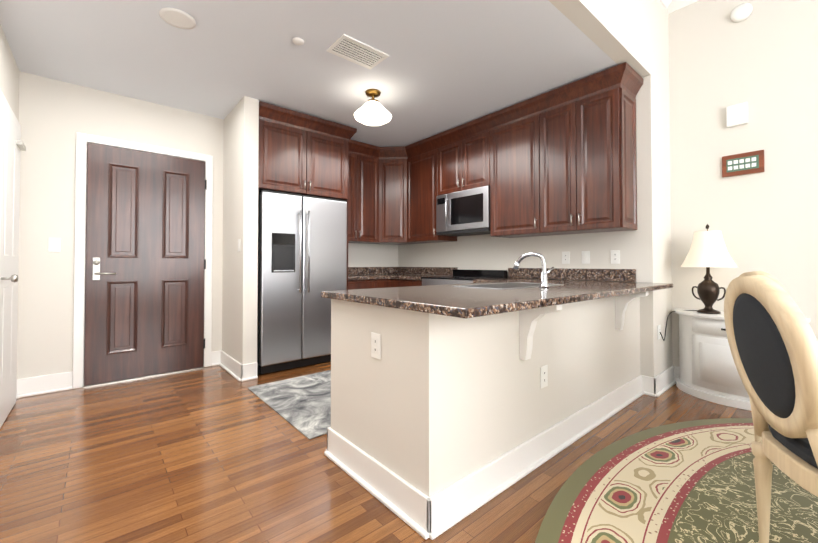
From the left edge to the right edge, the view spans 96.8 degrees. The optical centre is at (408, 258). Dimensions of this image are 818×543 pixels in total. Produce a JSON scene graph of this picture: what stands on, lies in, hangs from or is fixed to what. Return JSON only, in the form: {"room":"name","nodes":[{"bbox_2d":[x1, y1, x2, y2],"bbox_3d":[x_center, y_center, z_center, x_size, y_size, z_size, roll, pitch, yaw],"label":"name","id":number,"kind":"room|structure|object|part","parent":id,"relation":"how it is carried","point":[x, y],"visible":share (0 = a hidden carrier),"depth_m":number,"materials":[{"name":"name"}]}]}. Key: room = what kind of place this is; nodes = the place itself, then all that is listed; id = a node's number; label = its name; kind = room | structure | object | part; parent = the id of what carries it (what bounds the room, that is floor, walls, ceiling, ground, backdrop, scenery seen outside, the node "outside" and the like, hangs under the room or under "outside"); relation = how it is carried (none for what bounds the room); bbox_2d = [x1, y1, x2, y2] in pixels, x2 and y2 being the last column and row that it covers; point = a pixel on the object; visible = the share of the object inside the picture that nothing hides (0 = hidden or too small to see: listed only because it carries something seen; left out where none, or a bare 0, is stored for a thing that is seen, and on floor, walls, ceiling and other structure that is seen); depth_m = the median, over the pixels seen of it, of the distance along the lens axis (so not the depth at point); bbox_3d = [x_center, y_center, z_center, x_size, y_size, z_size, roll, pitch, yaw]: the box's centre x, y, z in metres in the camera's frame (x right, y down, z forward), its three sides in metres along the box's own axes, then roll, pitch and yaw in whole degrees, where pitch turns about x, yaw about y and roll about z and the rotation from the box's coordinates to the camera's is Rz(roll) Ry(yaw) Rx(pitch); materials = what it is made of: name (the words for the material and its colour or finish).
{"room":"kitchen","nodes":[
{"label":"kitchen","id":0,"kind":"room"},
{"bbox_2d":[0,24,19,120],"bbox_3d":[-0.690,-0.676,-0.028,0.100,3.500,7.920,1,-1,-41],"label":"wall","id":1,"kind":"structure","parent":0,"point":[9,78],"depth_m":2.62,"materials":[{"name":"white paint"}]},
{"bbox_2d":[0,101,20,427],"bbox_3d":[-2.813,0.060,2.540,0.030,2.090,0.720,1,-1,-41],"label":"closet door","id":2,"kind":"structure","parent":1,"relation":"in","point":[9,263],"depth_m":2.52,"materials":[{"name":"white paint"}]},
{"bbox_2d":[0,89,20,131],"bbox_3d":[-2.817,0.025,2.538,0.020,2.180,0.880,1,-1,-41],"label":"trim","id":3,"kind":"structure","parent":1,"relation":"attached to","point":[7,106],"depth_m":2.52,"materials":[{"name":"white"}]},
{"bbox_2d":[17,71,397,384],"bbox_3d":[-1.455,-0.604,4.466,4.590,3.500,0.100,1,-1,-41],"label":"wall","id":4,"kind":"structure","parent":0,"point":[55,116],"depth_m":3.10,"materials":[{"name":"white paint"}]},
{"bbox_2d":[16,371,72,397],"bbox_3d":[-3.022,1.048,3.007,0.345,0.148,0.034,1,-1,-41],"label":"baseboard","id":5,"kind":"structure","parent":4,"relation":"attached to","point":[39,385],"depth_m":3.01,"materials":[{"name":"white wood"}]},
{"bbox_2d":[48,238,60,251],"bbox_3d":[-2.994,-0.112,3.065,0.075,0.118,0.008,1,-1,-41],"label":"light switch","id":6,"kind":"object","parent":4,"relation":"attached to","point":[54,244],"visible":1,"depth_m":3.06,"materials":[{"name":"white plastic"}]},
{"bbox_2d":[72,132,212,388],"bbox_3d":[-2.488,0.020,3.488,1.070,2.220,0.022,1,-1,-41],"label":"door frame","id":7,"kind":"structure","parent":4,"relation":"attached to","point":[82,139],"depth_m":3.18,"materials":[{"name":"white wood"}]},
{"bbox_2d":[83,366,203,387],"bbox_3d":[-2.479,1.124,3.459,0.930,0.011,0.050,1,-1,-41],"label":"trim","id":8,"kind":"structure","parent":4,"relation":"attached to","point":[141,377],"depth_m":3.40,"materials":[{"name":"silver metal"}]},
{"bbox_2d":[84,143,204,385],"bbox_3d":[-2.480,0.054,3.478,0.920,2.128,0.047,1,-1,-41],"label":"entry door","id":9,"kind":"structure","parent":4,"relation":"in","point":[149,268],"depth_m":3.44,"materials":[{"name":"brown wood"}]},
{"bbox_2d":[92,258,99,279],"bbox_3d":[-2.766,0.096,3.212,0.050,0.200,0.007,1,-1,-41],"label":"plate","id":10,"kind":"object","parent":9,"relation":"attached to","point":[96,268],"visible":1,"depth_m":3.21,"materials":[{"name":"silver metal"}]},
{"bbox_3d":[-2.625,-0.432,3.340,0.223,0.860,0.016,1,-1,-41],"label":"upper entry door panel","id":11,"kind":"part","parent":9,"relation":"part of","materials":[{"name":"brown wood"}]},
{"bbox_2d":[95,272,188,354],"bbox_3d":[-2.486,0.498,3.413,0.717,0.741,0.064,1,-1,-41],"label":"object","id":12,"kind":"structure","parent":9,"relation":"attached to","point":[122,320],"depth_m":3.38,"materials":[{"name":"brown wood"}]},
{"bbox_2d":[96,273,115,274],"bbox_3d":[-2.683,0.138,3.217,0.136,0.023,0.018,1,-1,-41],"label":"lever","id":13,"kind":"object","parent":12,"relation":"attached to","point":[106,273],"visible":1,"depth_m":3.21,"materials":[{"name":"silver metal"}]},
{"bbox_3d":[-2.625,0.538,3.325,0.223,0.660,0.016,1,-1,-41],"label":"panel","id":14,"kind":"part","parent":12,"relation":"part of","materials":[{"name":"brown wood"}]},
{"bbox_3d":[-2.314,0.542,3.591,0.223,0.660,0.016,1,-1,-41],"label":"panel","id":15,"kind":"part","parent":12,"relation":"part of","materials":[{"name":"brown wood"}]},
{"bbox_3d":[-2.314,-0.428,3.607,0.223,0.860,0.016,1,-1,-41],"label":"upper entry door panel","id":16,"kind":"part","parent":9,"relation":"part of","materials":[{"name":"brown wood"}]},
{"bbox_2d":[211,350,220,365],"bbox_3d":[-2.039,1.062,3.850,0.105,0.148,0.034,1,-1,-41],"label":"baseboard","id":17,"kind":"structure","parent":4,"relation":"attached to","point":[215,357],"depth_m":3.84,"materials":[{"name":"white"}]},
{"bbox_2d":[258,102,349,201],"bbox_3d":[-1.301,-1.073,4.070,0.992,0.815,0.710,1,-1,-41],"label":"upper cabinet","id":18,"kind":"object","parent":4,"relation":"attached to","point":[301,154],"depth_m":3.77,"materials":[{"name":"brown wood"}]},
{"bbox_3d":[-1.266,-1.005,3.646,0.490,0.659,0.022,1,-1,-41],"label":"door","id":19,"kind":"part","parent":18,"relation":"part of","materials":[{"name":"brown wood"}]},
{"bbox_3d":[-0.889,-1.000,3.969,0.490,0.659,0.022,1,-1,-41],"label":"door","id":20,"kind":"part","parent":18,"relation":"part of","materials":[{"name":"brown wood"}]},
{"bbox_2d":[347,138,377,245],"bbox_3d":[-0.776,-0.840,4.752,0.698,1.260,0.352,1,-1,-41],"label":"upper cabinet","id":21,"kind":"object","parent":4,"relation":"attached to","point":[362,208],"depth_m":4.68,"materials":[{"name":"brown wood"}]},
{"bbox_3d":[-0.801,-0.769,4.512,0.343,1.104,0.022,1,-1,-41],"label":"door","id":22,"kind":"part","parent":21,"relation":"part of","materials":[{"name":"brown wood"}]},
{"bbox_3d":[-0.536,-0.765,4.739,0.343,1.104,0.022,1,-1,-41],"label":"door","id":23,"kind":"part","parent":21,"relation":"part of","materials":[{"name":"brown wood"}]},
{"bbox_2d":[378,146,405,241],"bbox_3d":[-0.214,-0.840,4.837,0.280,1.257,0.280,1,-1,-41],"label":"upper cabinet","id":24,"kind":"object","parent":4,"relation":"attached to","point":[391,160],"depth_m":4.83,"materials":[{"name":"brown wood"}]},
{"bbox_3d":[-0.214,-0.763,4.835,0.376,1.104,0.022,0,-1,4],"label":"corner door","id":25,"kind":"part","parent":24,"relation":"part of","materials":[{"name":"brown wood"}]},
{"bbox_2d":[374,242,417,244],"bbox_3d":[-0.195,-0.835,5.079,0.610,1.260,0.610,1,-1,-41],"label":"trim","id":26,"kind":"structure","parent":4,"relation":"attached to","point":[387,243],"depth_m":5.09,"materials":[{"name":"brown wood"}]},
{"bbox_2d":[222,96,258,364],"bbox_3d":[-1.722,-0.187,3.681,0.130,2.640,0.735,1,-1,-41],"label":"wall","id":27,"kind":"structure","parent":0,"point":[240,221],"depth_m":3.44,"materials":[{"name":"white paint"}]},
{"bbox_2d":[219,363,240,381],"bbox_3d":[-1.779,1.122,3.600,0.034,0.020,0.751,1,-1,-41],"label":"shoe","id":28,"kind":"object","parent":27,"relation":"attached to","point":[230,372],"visible":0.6,"depth_m":3.54,"materials":[{"name":"white wood"}]},
{"bbox_2d":[220,350,242,378],"bbox_3d":[-1.772,1.058,3.607,0.016,0.148,0.751,1,-1,-41],"label":"baseboard","id":29,"kind":"structure","parent":27,"relation":"attached to","point":[230,363],"depth_m":3.56,"materials":[{"name":"white wood"}]},
{"bbox_2d":[241,362,257,381],"bbox_3d":[-1.478,1.054,3.364,0.146,0.148,0.034,1,-1,-41],"label":"baseboard","id":30,"kind":"structure","parent":27,"relation":"attached to","point":[249,371],"depth_m":3.36,"materials":[{"name":"white wood"}]},
{"bbox_2d":[0,0,616,146],"bbox_3d":[-0.622,-1.558,3.022,3.955,0.080,3.200,1,-1,-41],"label":"ceiling","id":31,"kind":"structure","parent":0,"point":[445,65],"depth_m":2.71,"materials":[{"name":"white paint"}]},
{"bbox_2d":[159,7,195,28],"bbox_3d":[-1.469,-1.522,2.308,0.200,0.010,0.200,1,-1,-41],"label":"recessed light","id":32,"kind":"object","parent":31,"relation":"in","point":[177,18],"visible":0.98,"depth_m":2.30,"materials":[{"name":"white"}]},
{"bbox_2d":[292,37,303,44],"bbox_3d":[-0.777,-1.515,2.546,0.080,0.016,0.080,1,-1,-41],"label":"cap","id":33,"kind":"object","parent":31,"relation":"attached to","point":[297,41],"visible":1,"depth_m":2.53,"materials":[{"name":"white plastic"}]},
{"bbox_2d":[326,34,388,69],"bbox_3d":[-0.376,-1.516,2.685,0.390,0.010,0.250,1,-1,-41],"label":"ceiling vent","id":34,"kind":"object","parent":31,"relation":"in","point":[349,48],"visible":0.98,"depth_m":2.67,"materials":[{"name":"white metal"}]},
{"bbox_2d":[354,89,391,125],"bbox_3d":[-0.328,-1.370,3.310,0.344,0.282,0.344,1,-1,-41],"label":"kitchen ceiling light","id":35,"kind":"object","parent":31,"relation":"attached to","point":[372,111],"visible":0.98,"depth_m":3.23,"materials":[{"name":"white glass"}]},
{"bbox_3d":[-0.328,-1.320,3.310,0.344,0.182,0.344,1,-1,-41],"label":"glass","id":36,"kind":"part","parent":35,"relation":"part of","materials":[{"name":"white glass"}]},
{"bbox_2d":[331,299,406,480],"bbox_3d":[-0.177,0.665,1.837,0.115,0.878,0.684,1,-1,-41],"label":"wall","id":37,"kind":"structure","parent":0,"point":[369,394],"depth_m":1.76,"materials":[{"name":"white paint"}]},
{"bbox_2d":[371,332,380,359],"bbox_3d":[-0.158,0.416,1.723,0.006,0.118,0.075,1,-1,-41],"label":"outlet","id":38,"kind":"object","parent":37,"relation":"attached to","point":[375,345],"visible":1,"depth_m":1.72,"materials":[{"name":"white plastic"}]},
{"bbox_2d":[324,427,430,538],"bbox_3d":[-0.194,1.028,1.738,0.034,0.148,0.836,1,-1,-41],"label":"baseboard","id":39,"kind":"structure","parent":37,"relation":"attached to","point":[401,498],"depth_m":1.65,"materials":[{"name":"white"}]},
{"bbox_2d":[0,361,752,542],"bbox_3d":[1.052,1.127,1.437,4.890,0.060,7.920,1,-1,-41],"label":"floor","id":40,"kind":"structure","parent":0,"point":[215,454],"depth_m":1.87,"materials":[{"name":"brown wood"}]},
{"bbox_2d":[248,370,330,439],"bbox_3d":[-0.311,1.122,3.266,1.820,0.008,1.210,1,-1,-41],"label":"kitchen rug","id":41,"kind":"object","parent":40,"relation":"on","point":[302,404],"visible":0.33,"depth_m":2.84,"materials":[{"name":"grey fabric"}]},
{"bbox_2d":[257,190,346,373],"bbox_3d":[-1.262,0.238,4.025,0.945,1.778,0.761,1,-1,-41],"label":"refrigerator","id":42,"kind":"object","parent":40,"relation":"on","point":[302,252],"visible":0.88,"depth_m":3.70,"materials":[{"name":"grey metal"}]},
{"bbox_3d":[-1.276,0.200,3.632,0.409,1.685,0.060,1,-1,-41],"label":"door","id":43,"kind":"part","parent":42,"relation":"part of","materials":[{"name":"silver metal"}]},
{"bbox_3d":[-1.249,-0.053,3.618,0.240,0.390,0.005,1,-1,-41],"label":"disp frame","id":44,"kind":"part","parent":42,"relation":"part of","materials":[{"name":"black"}]},
{"bbox_3d":[-1.246,-0.188,3.618,0.220,0.100,0.002,1,-1,-41],"label":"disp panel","id":45,"kind":"part","parent":42,"relation":"part of","materials":[{"name":"black plastic"}]},
{"bbox_3d":[-1.099,-0.067,3.682,0.021,0.840,0.022,1,-1,-41],"label":"handle","id":46,"kind":"part","parent":42,"relation":"part of","materials":[{"name":"silver metal"}]},
{"bbox_3d":[-1.031,-0.066,3.741,0.021,0.840,0.022,1,-1,-41],"label":"handle","id":47,"kind":"part","parent":42,"relation":"part of","materials":[{"name":"silver metal"}]},
{"bbox_3d":[-0.915,0.205,3.941,0.524,1.685,0.060,1,-1,-41],"label":"door","id":48,"kind":"part","parent":42,"relation":"part of","materials":[{"name":"silver metal"}]},
{"bbox_2d":[348,279,375,289],"bbox_3d":[-0.771,0.707,4.553,0.428,0.880,0.621,1,-1,-41],"label":"base cabinet","id":49,"kind":"object","parent":40,"relation":"on","point":[370,284],"depth_m":4.33,"materials":[{"name":"brown wood"}]},
{"bbox_3d":[-0.576,0.369,4.331,0.422,0.180,0.022,1,-1,-41],"label":"drawer","id":50,"kind":"part","parent":49,"relation":"part of","materials":[{"name":"brown wood"}]},
{"bbox_2d":[376,279,391,287],"bbox_3d":[-0.447,0.712,4.831,0.427,0.880,0.621,1,-1,-41],"label":"base cabinet","id":51,"kind":"object","parent":40,"relation":"on","point":[380,283],"depth_m":4.55,"materials":[{"name":"brown wood"}]},
{"bbox_2d":[321,267,672,359],"bbox_3d":[0.791,0.307,2.464,2.493,0.446,1.080,1,-1,-41],"label":"countertop","id":52,"kind":"structure","parent":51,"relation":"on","point":[532,305],"depth_m":1.53,"materials":[{"name":"stone"}]},
{"bbox_2d":[454,282,563,289],"bbox_3d":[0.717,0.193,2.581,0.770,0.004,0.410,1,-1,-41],"label":"sink basin","id":53,"kind":"object","parent":52,"relation":"in","point":[510,285],"visible":1,"depth_m":2.56,"materials":[{"name":"silver metal"}]},
{"bbox_3d":[0.717,0.195,2.581,0.730,0.001,0.370,1,-1,-41],"label":"bowl","id":54,"kind":"part","parent":53,"relation":"part of","materials":[{"name":"grey metal"}]},
{"bbox_2d":[513,252,553,287],"bbox_3d":[0.848,0.077,2.478,0.133,0.232,0.261,1,-1,-41],"label":"faucet","id":55,"kind":"object","parent":52,"relation":"on","point":[544,280],"visible":1,"depth_m":2.38,"materials":[{"name":"silver metal"}]},
{"bbox_3d":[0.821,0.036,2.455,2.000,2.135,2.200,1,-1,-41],"label":"spout","id":56,"kind":"part","parent":55,"relation":"part of","materials":[{"name":"silver metal"}]},
{"bbox_2d":[392,279,421,286],"bbox_3d":[0.185,0.708,4.602,0.622,0.880,0.593,1,-1,-41],"label":"base cabinet","id":57,"kind":"object","parent":40,"relation":"on","point":[395,282],"depth_m":4.41,"materials":[{"name":"brown wood"}]},
{"bbox_3d":[-0.251,0.373,4.609,0.422,0.180,0.022,1,-1,-41],"label":"drawer","id":58,"kind":"part","parent":57,"relation":"part of","materials":[{"name":"brown wood"}]},
{"bbox_3d":[-0.042,0.370,4.412,0.022,0.180,0.587,1,-1,-41],"label":"drawer","id":59,"kind":"part","parent":57,"relation":"part of","materials":[{"name":"brown wood"}]},
{"bbox_2d":[421,269,506,285],"bbox_3d":[0.596,0.631,4.064,0.643,0.993,0.750,1,-1,-41],"label":"range","id":60,"kind":"object","parent":40,"relation":"on","point":[460,276],"visible":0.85,"depth_m":4.03,"materials":[{"name":"silver metal"}]},
{"bbox_2d":[421,276,499,279],"bbox_3d":[0.585,0.222,4.062,0.532,0.015,0.750,1,-1,-41],"label":"cooktop","id":61,"kind":"object","parent":60,"relation":"in","point":[434,277],"depth_m":3.98,"materials":[{"name":"black"}]},
{"bbox_2d":[535,418,817,542],"bbox_3d":[1.758,1.086,1.068,3.400,0.010,2.400,1,-1,-41],"label":"dining rug","id":62,"kind":"object","parent":40,"relation":"on","point":[693,481],"visible":0.75,"depth_m":1.67,"materials":[{"name":"multicoloured fabric"}]},
{"bbox_2d":[724,271,817,542],"bbox_3d":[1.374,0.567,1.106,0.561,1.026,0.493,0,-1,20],"label":"dining chair","id":63,"kind":"object","parent":62,"relation":"on","point":[772,341],"visible":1,"depth_m":1.13,"materials":[{"name":"beige wood"}]},
{"bbox_3d":[1.300,0.886,1.331,0.060,0.395,0.060,0,-1,20],"label":"leg","id":64,"kind":"part","parent":63,"relation":"part of","materials":[{"name":"beige wood"}]},
{"bbox_3d":[1.416,0.652,1.089,0.470,0.065,0.493,0,-1,20],"label":"seat frame","id":65,"kind":"part","parent":63,"relation":"part of","materials":[{"name":"beige wood"}]},
{"bbox_2d":[769,425,817,468],"bbox_3d":[1.416,0.592,1.090,0.437,0.054,0.458,0,-1,20],"label":"seat cushion","id":66,"kind":"object","parent":63,"relation":"on","point":[797,451],"depth_m":1.13,"materials":[{"name":"grey fabric"}]},
{"bbox_2d":[674,308,810,410],"bbox_3d":[2.546,0.783,2.855,0.380,0.675,0.820,1,-1,-41],"label":"base cabinet","id":67,"kind":"object","parent":40,"relation":"on","point":[708,371],"visible":0.56,"depth_m":2.85,"materials":[{"name":"white paint"}]},
{"bbox_2d":[660,224,736,340],"bbox_3d":[2.396,0.213,2.994,0.362,0.988,0.474,1,-1,-41],"label":"table lamp","id":68,"kind":"object","parent":67,"relation":"on","point":[708,250],"visible":1,"depth_m":2.89,"materials":[{"name":"white fabric"}]},
{"bbox_3d":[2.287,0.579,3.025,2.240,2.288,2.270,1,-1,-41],"label":"cord","id":69,"kind":"part","parent":68,"relation":"part of","materials":[{"name":"black plastic"}]},
{"bbox_3d":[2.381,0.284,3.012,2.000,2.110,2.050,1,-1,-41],"label":"handle","id":70,"kind":"part","parent":68,"relation":"part of","materials":[{"name":"brown metal"}]},
{"bbox_3d":[2.433,-0.071,2.957,0.360,0.290,0.360,1,-1,-41],"label":"lamp shade","id":71,"kind":"part","parent":68,"relation":"part of","materials":[{"name":"white fabric"}]},
{"bbox_3d":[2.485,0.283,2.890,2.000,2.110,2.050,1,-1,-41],"label":"handle","id":72,"kind":"part","parent":68,"relation":"part of","materials":[{"name":"brown metal"}]},
{"bbox_3d":[2.449,0.544,2.776,0.078,0.110,0.475,1,-1,-41],"label":"drawer","id":73,"kind":"part","parent":67,"relation":"part of","materials":[{"name":"white paint"}]},
{"bbox_3d":[2.449,0.824,2.771,0.078,0.410,0.475,1,-1,-41],"label":"door","id":74,"kind":"part","parent":67,"relation":"part of","materials":[{"name":"white paint"}]},
{"bbox_3d":[2.435,0.824,2.759,0.054,0.310,0.367,1,-1,-41],"label":"door","id":75,"kind":"part","parent":67,"relation":"part of","materials":[{"name":"white paint"}]},
{"bbox_2d":[407,296,639,496],"bbox_3d":[0.970,0.672,2.288,2.443,0.878,0.115,1,-1,-41],"label":"wall","id":76,"kind":"structure","parent":0,"point":[428,404],"depth_m":1.74,"materials":[{"name":"white paint"}]},
{"bbox_2d":[427,375,643,539],"bbox_3d":[1.013,1.036,2.221,2.461,0.148,0.034,1,-1,-41],"label":"baseboard","id":77,"kind":"structure","parent":76,"relation":"attached to","point":[453,504],"depth_m":1.82,"materials":[{"name":"white wood"}]},
{"bbox_2d":[540,365,547,388],"bbox_3d":[0.752,0.660,2.018,0.075,0.118,0.006,1,-1,-41],"label":"outlet","id":78,"kind":"object","parent":76,"relation":"attached to","point":[543,376],"visible":1,"depth_m":2.01,"materials":[{"name":"white plastic"}]},
{"bbox_2d":[398,0,672,376],"bbox_3d":[1.122,-0.605,4.423,0.535,3.500,3.320,1,-1,-41],"label":"wall","id":79,"kind":"structure","parent":0,"point":[644,248],"depth_m":3.19,"materials":[{"name":"white paint"}]},
{"bbox_2d":[406,138,456,243],"bbox_3d":[0.288,-0.840,4.713,0.352,1.260,0.580,1,-1,-41],"label":"upper cabinet","id":80,"kind":"object","parent":79,"relation":"attached to","point":[420,200],"depth_m":4.60,"materials":[{"name":"brown wood"}]},
{"bbox_3d":[0.164,-0.767,4.605,0.022,1.104,0.574,1,-1,-41],"label":"door","id":81,"kind":"part","parent":80,"relation":"part of","materials":[{"name":"brown wood"}]},
{"bbox_2d":[434,118,485,197],"bbox_3d":[0.728,-1.116,4.205,0.352,0.725,0.770,1,-1,-41],"label":"upper cabinet","id":82,"kind":"object","parent":79,"relation":"attached to","point":[460,152],"depth_m":4.10,"materials":[{"name":"brown wood"}]},
{"bbox_3d":[0.478,-1.040,4.243,0.022,0.569,0.379,1,-1,-41],"label":"door","id":83,"kind":"part","parent":82,"relation":"part of","materials":[{"name":"brown wood"}]},
{"bbox_2d":[436,186,489,236],"bbox_3d":[0.699,-0.514,4.171,0.429,0.470,0.760,1,-1,-41],"label":"microwave","id":84,"kind":"object","parent":82,"relation":"attached to","point":[464,213],"visible":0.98,"depth_m":4.03,"materials":[{"name":"silver metal"}]},
{"bbox_3d":[0.388,-0.530,4.295,0.020,0.435,0.168,1,-1,-41],"label":"panel","id":85,"kind":"part","parent":84,"relation":"part of","materials":[{"name":"silver metal"}]},
{"bbox_3d":[0.422,-0.529,4.178,0.018,0.340,0.018,1,-1,-41],"label":"handle","id":86,"kind":"part","parent":84,"relation":"part of","materials":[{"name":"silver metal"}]},
{"bbox_3d":[0.631,-0.532,3.995,0.003,0.300,0.460,1,-1,-41],"label":"glass","id":87,"kind":"part","parent":84,"relation":"part of","materials":[{"name":"black glass"}]},
{"bbox_3d":[0.636,-0.534,4.005,0.020,0.435,0.590,1,-1,-41],"label":"door","id":88,"kind":"part","parent":84,"relation":"part of","materials":[{"name":"silver metal"}]},
{"bbox_3d":[0.728,-1.045,3.951,0.022,0.569,0.379,1,-1,-41],"label":"door","id":89,"kind":"part","parent":82,"relation":"part of","materials":[{"name":"brown wood"}]},
{"bbox_2d":[486,98,549,237],"bbox_3d":[1.161,-0.857,3.696,0.352,1.260,0.560,1,-1,-41],"label":"upper cabinet","id":90,"kind":"object","parent":79,"relation":"attached to","point":[512,132],"depth_m":3.58,"materials":[{"name":"brown wood"}]},
{"bbox_3d":[1.036,-0.783,3.588,0.022,1.104,0.554,1,-1,-41],"label":"door","id":91,"kind":"part","parent":90,"relation":"part of","materials":[{"name":"brown wood"}]},
{"bbox_2d":[562,251,569,263],"bbox_3d":[1.522,-0.004,3.526,0.006,0.118,0.075,1,-1,-41],"label":"electrical outlet","id":92,"kind":"object","parent":79,"relation":"attached to","point":[565,257],"visible":1,"depth_m":3.52,"materials":[{"name":"white plastic"}]},
{"bbox_2d":[582,251,589,263],"bbox_3d":[1.646,-0.007,3.382,0.008,0.118,0.075,1,-1,-41],"label":"light switch","id":93,"kind":"object","parent":79,"relation":"attached to","point":[585,257],"visible":1,"depth_m":3.38,"materials":[{"name":"white plastic"}]},
{"bbox_2d":[538,66,637,234],"bbox_3d":[1.569,-0.864,3.220,0.352,1.260,0.694,1,-1,-41],"label":"upper cabinet","id":94,"kind":"object","parent":79,"relation":"attached to","point":[562,160],"depth_m":3.04,"materials":[{"name":"brown wood"}]},
{"bbox_3d":[0.135,-1.416,3.404,2.301,0.150,2.938,1,-1,-41],"label":"crown","id":95,"kind":"part","parent":94,"relation":"part of","materials":[{"name":"brown wood"}]},
{"bbox_3d":[1.329,-0.789,3.246,0.022,1.104,0.334,1,-1,-41],"label":"door","id":96,"kind":"part","parent":94,"relation":"part of","materials":[{"name":"brown wood"}]},
{"bbox_3d":[1.550,-0.793,2.988,0.022,1.104,0.334,1,-1,-41],"label":"door","id":97,"kind":"part","parent":94,"relation":"part of","materials":[{"name":"brown wood"}]},
{"bbox_2d":[611,250,619,263],"bbox_3d":[1.811,-0.010,3.189,0.006,0.118,0.075,1,-1,-41],"label":"electrical outlet","id":98,"kind":"object","parent":79,"relation":"attached to","point":[615,256],"visible":1,"depth_m":3.19,"materials":[{"name":"white plastic"}]},
{"bbox_2d":[642,375,655,396],"bbox_3d":[1.960,1.048,2.981,0.034,0.148,0.112,1,-1,-41],"label":"baseboard","id":99,"kind":"structure","parent":79,"relation":"attached to","point":[648,382],"depth_m":2.97,"materials":[{"name":"white"}]},
{"bbox_2d":[657,325,660,339],"bbox_3d":[2.105,0.623,3.052,0.075,0.118,0.006,1,-1,-41],"label":"electrical outlet","id":100,"kind":"object","parent":79,"relation":"attached to","point":[659,330],"visible":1,"depth_m":3.05,"materials":[{"name":"white plastic"}]},
{"bbox_2d":[654,366,675,396],"bbox_3d":[2.207,1.050,3.118,0.551,0.148,0.034,1,-1,-41],"label":"baseboard","id":101,"kind":"structure","parent":79,"relation":"attached to","point":[665,381],"depth_m":3.09,"materials":[{"name":"white wood"}]},
{"bbox_2d":[548,0,650,76],"bbox_3d":[0.459,-1.968,1.768,3.955,0.860,0.120,1,-1,-41],"label":"wall","id":102,"kind":"structure","parent":0,"point":[617,32],"depth_m":2.60,"materials":[{"name":"white paint"}]},
{"bbox_2d":[660,0,671,8],"bbox_3d":[0.729,-2.340,1.869,4.310,0.110,0.088,1,-1,-41],"label":"crown molding","id":103,"kind":"structure","parent":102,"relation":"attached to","point":[665,3],"depth_m":3.25,"materials":[{"name":"white paint"}]},
{"bbox_2d":[669,0,817,366],"bbox_3d":[2.827,-0.629,2.921,0.100,3.500,7.820,1,-1,-41],"label":"wall","id":104,"kind":"structure","parent":0,"point":[761,60],"depth_m":2.94,"materials":[{"name":"white paint"}]},
{"bbox_2d":[674,366,679,380],"bbox_3d":[3.213,1.038,2.356,0.016,0.148,2.500,1,-1,-41],"label":"baseboard","id":105,"kind":"structure","parent":104,"relation":"attached to","point":[676,371],"depth_m":3.27,"materials":[{"name":"white wood"}]},
{"bbox_2d":[668,0,698,13],"bbox_3d":[3.804,-2.343,1.665,0.088,0.110,4.400,1,-1,-41],"label":"crown molding","id":106,"kind":"structure","parent":104,"relation":"attached to","point":[674,5],"depth_m":3.28,"materials":[{"name":"white"}]},
{"bbox_2d":[726,102,747,127],"bbox_3d":[2.692,-1.173,2.979,0.038,0.170,0.130,1,-1,-41],"label":"box","id":107,"kind":"object","parent":104,"relation":"attached to","point":[738,121],"visible":0.96,"depth_m":2.96,"materials":[{"name":"white plastic"}]},
{"bbox_2d":[731,109,741,118],"bbox_3d":[2.676,-1.178,2.965,0.002,0.060,0.070,1,-1,-41],"label":"grille","id":108,"kind":"object","parent":107,"relation":"attached to","point":[736,113],"visible":1,"depth_m":2.96,"materials":[{"name":"white plastic"}]},
{"bbox_2d":[730,3,752,21],"bbox_3d":[2.714,-2.009,2.965,0.040,0.136,0.136,1,-1,-41],"label":"smoke detector","id":109,"kind":"object","parent":104,"relation":"attached to","point":[741,12],"visible":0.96,"depth_m":2.95,"materials":[{"name":"white plastic"}]},
{"bbox_2d":[722,150,764,177],"bbox_3d":[2.715,-0.766,2.956,0.023,0.175,0.255,1,-1,-41],"label":"sign","id":110,"kind":"object","parent":104,"relation":"attached to","point":[743,163],"visible":1,"depth_m":2.95,"materials":[{"name":"brown wood"}]}
]}

